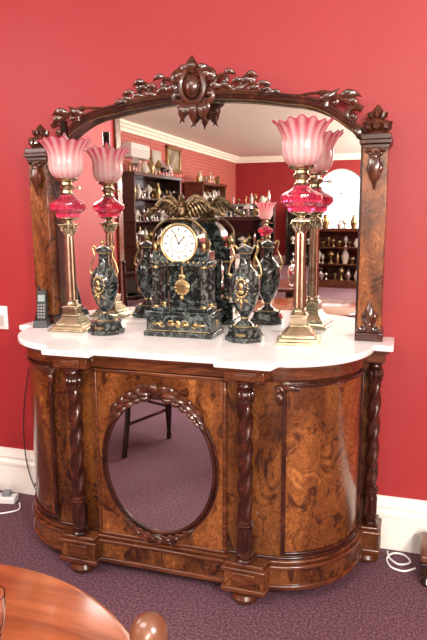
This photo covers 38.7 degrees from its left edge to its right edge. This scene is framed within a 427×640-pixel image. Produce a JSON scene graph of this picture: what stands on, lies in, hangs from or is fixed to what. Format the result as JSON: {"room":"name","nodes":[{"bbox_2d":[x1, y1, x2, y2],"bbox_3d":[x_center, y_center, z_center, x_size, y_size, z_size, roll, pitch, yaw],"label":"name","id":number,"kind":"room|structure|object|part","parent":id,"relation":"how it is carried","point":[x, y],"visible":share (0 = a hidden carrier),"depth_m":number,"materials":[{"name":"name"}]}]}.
{"room":"second-hand shop","nodes":[
{"label":"second-hand shop","id":0,"kind":"room"},
{"bbox_2d":[0,0,426,500],"bbox_3d":[-0.025,-0.551,2.789,8.400,3.050,0.200,3,10,17],"label":"wall","id":1,"kind":"structure","parent":0,"point":[55,54],"depth_m":2.58,"materials":[{"name":"red paint"}]},
{"bbox_2d":[0,306,8,328],"bbox_3d":[-1.093,-0.010,3.098,0.080,0.120,0.045,3,10,17],"label":"wall socket","id":2,"kind":"object","parent":1,"relation":"attached to","point":[4,324],"visible":1,"depth_m":3.10,"materials":[{"name":"white plastic"}]},
{"bbox_2d":[23,366,35,489],"bbox_3d":[-0.905,0.477,3.105,0.174,0.919,0.046,3,10,17],"label":"cable","id":3,"kind":"object","parent":1,"relation":"attached to","point":[28,366],"visible":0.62,"depth_m":3.14,"materials":[{"name":"black plastic"}]},
{"bbox_2d":[0,446,426,553],"bbox_3d":[-0.051,0.852,2.924,8.000,0.240,0.030,3,10,17],"label":"baseboard","id":4,"kind":"structure","parent":1,"relation":"attached to","point":[403,519],"depth_m":2.66,"materials":[{"name":"white paint"}]},
{"bbox_2d":[0,490,426,639],"bbox_3d":[-2.310,2.267,-4.072,8.400,0.100,15.400,3,10,17],"label":"floor","id":5,"kind":"structure","parent":0,"point":[375,600],"depth_m":2.34,"materials":[{"name":"carpet"}]},
{"bbox_2d":[0,489,18,503],"bbox_3d":[-1.152,0.908,3.151,0.270,0.065,0.060,1,10,6],"label":"power strip","id":6,"kind":"object","parent":5,"relation":"on","point":[6,497],"visible":1,"depth_m":3.12,"materials":[{"name":"white plastic"}]},
{"bbox_2d":[0,502,20,513],"bbox_3d":[-1.126,0.950,3.061,0.304,0.007,0.117,-1,10,-1],"label":"white flex","id":7,"kind":"object","parent":5,"relation":"on","point":[19,502],"visible":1,"depth_m":3.03,"materials":[{"name":"white plastic"}]},
{"bbox_2d":[0,564,129,639],"bbox_3d":[-0.550,0.953,0.876,0.960,0.745,0.960,3,10,17],"label":"round table","id":8,"kind":"object","parent":5,"relation":"on","point":[39,606],"visible":0.98,"depth_m":1.11,"materials":[{"name":"brown wood"}]},
{"bbox_2d":[0,586,5,636],"bbox_3d":[-0.387,0.506,1.039,0.065,0.076,0.065,3,10,17],"label":"crystal glass","id":9,"kind":"object","parent":8,"relation":"on","point":[2,590],"visible":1,"depth_m":1.04,"materials":[{"name":"glass"}]},
{"bbox_2d":[129,611,168,639],"bbox_3d":[0.069,0.873,0.499,0.455,1.040,0.443,3,10,17],"label":"dining chair","id":10,"kind":"object","parent":5,"relation":"on","point":[148,625],"visible":1,"depth_m":0.65,"materials":[{"name":"brown wood"}]},
{"bbox_2d":[18,321,394,603],"bbox_3d":[-0.141,0.551,2.588,1.698,0.950,0.610,3,10,17],"label":"credenza","id":11,"kind":"object","parent":5,"relation":"on","point":[251,469],"visible":1,"depth_m":2.34,"materials":[{"name":"brown wood"}]},
{"bbox_3d":[-0.744,0.486,2.705,0.247,0.645,0.280,3,10,17],"label":"curved door","id":12,"kind":"part","parent":11,"relation":"part of","materials":[{"name":"brown wood"}]},
{"bbox_2d":[33,286,51,327],"bbox_3d":[-0.799,-0.063,2.821,0.069,0.186,0.088,-1,10,-2],"label":"cordless phone","id":13,"kind":"object","parent":11,"relation":"on","point":[42,320],"visible":1,"depth_m":2.82,"materials":[{"name":"black plastic"}]},
{"bbox_3d":[-0.766,0.487,2.697,0.084,0.669,0.403,-5,11,-23],"label":"curved door moulding","id":14,"kind":"part","parent":11,"relation":"part of","materials":[{"name":"brown wood"}]},
{"bbox_3d":[-0.687,0.227,2.475,0.099,0.084,0.026,6,12,31],"label":"door mount","id":15,"kind":"part","parent":11,"relation":"part of","materials":[{"name":"brown wood"}]},
{"bbox_2d":[37,120,91,332],"bbox_3d":[-0.639,-0.406,2.682,0.230,0.906,0.231,2,10,13],"label":"oil lamp","id":16,"kind":"object","parent":11,"relation":"on","point":[65,156],"visible":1,"depth_m":2.63,"materials":[{"name":"gold metal"}]},
{"bbox_3d":[-0.641,-0.696,2.631,0.227,0.172,0.227,2,10,13],"label":"lamp shade","id":17,"kind":"part","parent":16,"relation":"part of","materials":[{"name":"pink glass"}]},
{"bbox_3d":[-0.637,-0.582,2.652,0.106,0.073,0.100,-5,11,-27],"label":"burner","id":18,"kind":"part","parent":16,"relation":"part of","materials":[{"name":"gold metal"}]},
{"bbox_2d":[88,239,124,335],"bbox_3d":[-0.472,-0.146,2.637,0.148,0.410,0.148,3,10,17],"label":"urn","id":19,"kind":"object","parent":11,"relation":"on","point":[104,281],"visible":1,"depth_m":2.60,"materials":[{"name":"stone"}]},
{"bbox_3d":[-0.207,0.545,2.379,0.516,0.675,0.034,3,10,17],"label":"door","id":20,"kind":"part","parent":11,"relation":"part of","materials":[{"name":"brown wood"}]},
{"bbox_2d":[102,396,218,536],"bbox_3d":[-0.213,0.569,2.363,0.492,0.596,0.017,3,10,17],"label":"oval mirror","id":21,"kind":"object","parent":11,"relation":"attached to","point":[160,467],"depth_m":2.36,"materials":[{"name":"clear glass"}]},
{"bbox_3d":[-0.207,0.542,2.377,0.544,0.700,0.038,3,10,17],"label":"door moulding","id":22,"kind":"part","parent":11,"relation":"part of","materials":[{"name":"brown wood"}]},
{"bbox_2d":[141,194,226,339],"bbox_3d":[-0.129,-0.231,2.576,0.391,0.594,0.169,3,10,17],"label":"mantel clock","id":23,"kind":"object","parent":11,"relation":"on","point":[192,312],"visible":1,"depth_m":2.54,"materials":[{"name":"stone"}]},
{"bbox_3d":[-0.134,0.504,2.604,1.488,0.711,0.497,3,10,17],"label":"under moulding","id":24,"kind":"part","parent":11,"relation":"part of","materials":[{"name":"brown wood"}]},
{"bbox_3d":[-0.141,0.914,2.645,1.662,0.115,0.560,3,10,17],"label":"plinth moulding","id":25,"kind":"part","parent":11,"relation":"part of","materials":[{"name":"brown wood"}]},
{"bbox_2d":[23,55,393,341],"bbox_3d":[-0.079,-0.525,2.623,1.622,1.155,0.149,3,10,17],"label":"mirror","id":26,"kind":"object","parent":11,"relation":"on","point":[222,146],"visible":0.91,"depth_m":2.62,"materials":[{"name":"clear glass"}]},
{"bbox_3d":[-0.059,-0.456,2.695,1.400,0.993,0.004,3,10,17],"label":"mirror plate","id":27,"kind":"part","parent":26,"relation":"part of","materials":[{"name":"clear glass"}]},
{"bbox_2d":[225,238,264,343],"bbox_3d":[0.128,-0.124,2.466,0.152,0.418,0.152,3,10,17],"label":"urn","id":28,"kind":"object","parent":11,"relation":"on","point":[244,281],"visible":1,"depth_m":2.43,"materials":[{"name":"stone"}]},
{"bbox_3d":[0.268,0.273,2.176,0.099,0.084,0.026,0,10,4],"label":"door mount","id":29,"kind":"part","parent":11,"relation":"part of","materials":[{"name":"brown wood"}]},
{"bbox_2d":[271,114,334,346],"bbox_3d":[0.342,-0.340,2.389,0.238,0.865,0.239,1,10,9],"label":"oil lamp","id":30,"kind":"object","parent":11,"relation":"on","point":[302,136],"visible":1,"depth_m":2.33,"materials":[{"name":"gold metal"}]},
{"bbox_3d":[0.340,-0.677,2.329,0.236,0.178,0.236,1,10,9],"label":"lamp shade","id":31,"kind":"part","parent":30,"relation":"part of","materials":[{"name":"pink glass"}]},
{"bbox_3d":[0.343,-0.559,2.348,0.104,0.076,0.110,-8,13,-39],"label":"burner","id":32,"kind":"part","parent":30,"relation":"part of","materials":[{"name":"gold metal"}]},
{"bbox_3d":[0.436,0.546,2.320,0.403,0.669,0.084,-6,12,-31],"label":"curved door moulding","id":33,"kind":"part","parent":11,"relation":"part of","materials":[{"name":"brown wood"}]},
{"bbox_3d":[0.436,0.546,2.320,0.369,0.645,0.068,-6,12,-31],"label":"curved door","id":34,"kind":"part","parent":11,"relation":"part of","materials":[{"name":"brown wood"}]},
{"bbox_2d":[386,550,415,571],"bbox_3d":[0.792,1.024,2.572,0.122,0.007,0.140,3,10,17],"label":"extension cord","id":35,"kind":"object","parent":5,"relation":"on","point":[392,553],"visible":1,"depth_m":2.56,"materials":[{"name":"white plastic"}]},
{"bbox_2d":[419,532,426,586],"bbox_3d":[0.985,0.982,2.449,0.296,0.135,0.207,3,10,17],"label":"footstool","id":36,"kind":"object","parent":5,"relation":"on","point":[423,535],"visible":1,"depth_m":2.41,"materials":[{"name":"brown wood"}]}
]}

